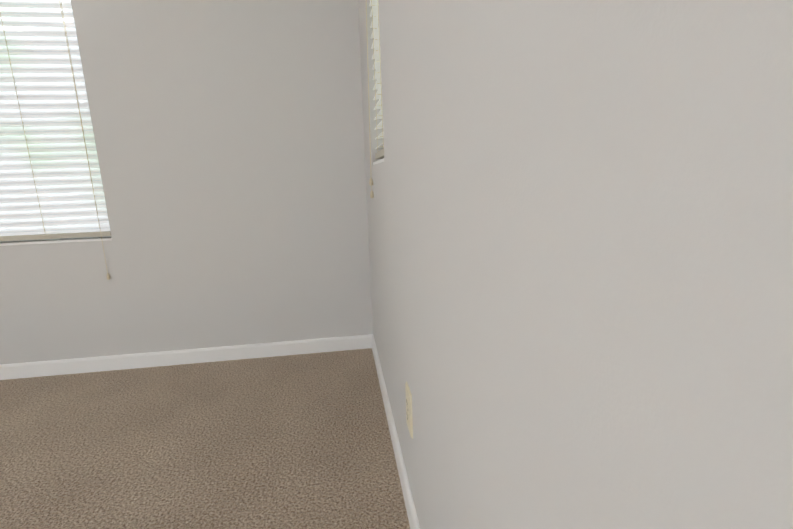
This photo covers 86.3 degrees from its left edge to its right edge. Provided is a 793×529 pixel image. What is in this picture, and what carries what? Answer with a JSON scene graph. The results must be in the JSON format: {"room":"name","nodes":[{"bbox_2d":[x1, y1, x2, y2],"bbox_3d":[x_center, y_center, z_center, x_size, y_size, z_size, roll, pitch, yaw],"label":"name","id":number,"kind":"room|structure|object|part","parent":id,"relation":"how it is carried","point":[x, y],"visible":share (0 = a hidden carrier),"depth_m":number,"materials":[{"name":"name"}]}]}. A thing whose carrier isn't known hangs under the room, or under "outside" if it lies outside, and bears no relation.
{"room":"empty bedroom","nodes":[
{"label":"empty bedroom","id":0,"kind":"room"},
{"bbox_2d":[0,0,372,363],"bbox_3d":[-1.941,-0.612,2.101,3.850,2.440,0.150,-3,12,-8],"label":"wall","id":1,"kind":"structure","parent":0,"point":[229,141],"depth_m":2.21,"materials":[{"name":"white paint"}]},
{"bbox_2d":[0,0,110,241],"bbox_3d":[-1.974,-0.742,2.068,0.950,1.290,0.121,-3,12,-8],"label":"window blinds","id":2,"kind":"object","parent":1,"relation":"in","point":[39,54],"depth_m":2.08,"materials":[{"name":"white plastic"}]},
{"bbox_3d":[-1.950,-0.137,2.161,0.930,0.024,0.052,-3,12,-8],"label":"window blind bottom rail","id":3,"kind":"part","parent":2,"relation":"part of","materials":[{"name":"white plastic"}]},
{"bbox_2d":[0,236,111,245],"bbox_3d":[-1.950,-0.111,2.171,0.948,0.012,0.082,-3,12,-8],"label":"window sill","id":4,"kind":"structure","parent":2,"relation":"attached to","point":[25,242],"depth_m":2.17,"materials":[{"name":"white"}]},
{"bbox_2d":[0,334,372,379],"bbox_3d":[-1.892,0.558,2.265,3.550,0.082,0.013,-3,12,-8],"label":"baseboard","id":5,"kind":"structure","parent":1,"relation":"attached to","point":[127,361],"depth_m":2.35,"materials":[{"name":"white wood"}]},
{"bbox_2d":[0,348,409,528],"bbox_3d":[-1.528,1.170,-0.205,3.850,0.120,5.450,-3,12,-8],"label":"floor","id":6,"kind":"structure","parent":0,"point":[301,441],"depth_m":1.61,"materials":[{"name":"carpet"}]},
{"bbox_2d":[358,0,792,528],"bbox_3d":[0.262,-0.192,-0.227,0.150,2.440,5.450,-3,12,-8],"label":"wall","id":7,"kind":"structure","parent":0,"point":[580,221],"depth_m":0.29,"materials":[{"name":"white paint"}]},
{"bbox_2d":[369,0,383,158],"bbox_3d":[-0.015,-0.867,1.558,0.121,0.960,0.480,-3,12,-8],"label":"window","id":8,"kind":"structure","parent":7,"relation":"in","point":[376,56],"depth_m":1.67,"materials":[{"name":"white"}]},
{"bbox_2d":[373,158,383,164],"bbox_3d":[-0.031,-0.401,1.652,0.082,0.012,0.478,-3,12,-8],"label":"window sill","id":9,"kind":"structure","parent":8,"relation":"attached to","point":[378,161],"depth_m":1.63,"materials":[{"name":"white"}]},
{"bbox_3d":[-0.035,-0.432,1.645,0.052,0.024,0.460,-3,12,-8],"label":"window blind bottom rail","id":10,"kind":"part","parent":8,"relation":"part of","materials":[{"name":"white plastic"}]},
{"bbox_2d":[371,335,419,528],"bbox_3d":[0.218,0.966,0.005,0.013,0.082,5.150,-3,12,-8],"label":"baseboard","id":11,"kind":"structure","parent":7,"relation":"attached to","point":[409,504],"depth_m":1.46,"materials":[{"name":"white wood"}]},
{"bbox_2d":[405,382,412,438],"bbox_3d":[0.033,0.400,1.167,0.008,0.128,0.078,-3,12,-8],"label":"electrical outlet","id":12,"kind":"object","parent":7,"relation":"attached to","point":[409,419],"visible":1,"depth_m":1.15,"materials":[{"name":"beige plastic"}]},
{"bbox_3d":[-1.988,-1.330,1.904,0.942,0.062,0.063,-3,12,-8],"label":"blind headrail","id":13,"kind":"object","parent":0,"visible":0},
{"bbox_2d":[0,12,45,233],"bbox_3d":[-1.819,-0.737,2.056,0.002,1.184,0.025,-3,12,-8],"label":"blind cord","id":14,"kind":"object","parent":13,"relation":"hanging from","point":[0,12],"depth_m":2.05,"materials":[{"name":"white fabric"}]},
{"bbox_2d":[59,0,107,272],"bbox_3d":[-1.533,-0.643,2.076,0.002,1.407,0.025,-3,12,-8],"label":"blind cord","id":15,"kind":"object","parent":13,"relation":"hanging from","point":[79,114],"depth_m":2.06,"materials":[{"name":"white fabric"}]},
{"bbox_3d":[-0.069,-1.304,1.460,0.063,0.052,0.472,-3,12,-8],"label":"blind headrail","id":16,"kind":"object","parent":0,"visible":0},
{"bbox_2d":[366,0,371,189],"bbox_3d":[-0.115,-0.829,1.766,0.025,1.027,0.025,-3,12,-8],"label":"blind cord","id":17,"kind":"object","parent":16,"relation":"hanging from","point":[366,0],"depth_m":1.79,"materials":[{"name":"white fabric"}]},
{"bbox_2d":[369,178,373,197],"bbox_3d":[-0.111,-0.339,1.874,0.017,0.089,0.028,-3,12,-8],"label":"tassels","id":18,"kind":"object","parent":17,"relation":"hanging from","point":[371,194],"visible":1,"depth_m":1.87,"materials":[{"name":"beige plastic"}]},
{"bbox_2d":[371,0,379,151],"bbox_3d":[-0.064,-0.886,1.656,0.056,0.860,0.002,-3,12,-8],"label":"blind cord","id":19,"kind":"object","parent":16,"relation":"hanging from","point":[375,83],"depth_m":1.68,"materials":[{"name":"white fabric"}]},
{"bbox_2d":[375,6,383,148],"bbox_3d":[-0.034,-0.844,1.451,0.056,0.860,0.002,-3,12,-8],"label":"blind cord","id":20,"kind":"object","parent":16,"relation":"hanging from","point":[378,6],"depth_m":1.50,"materials":[{"name":"white fabric"}]}
]}

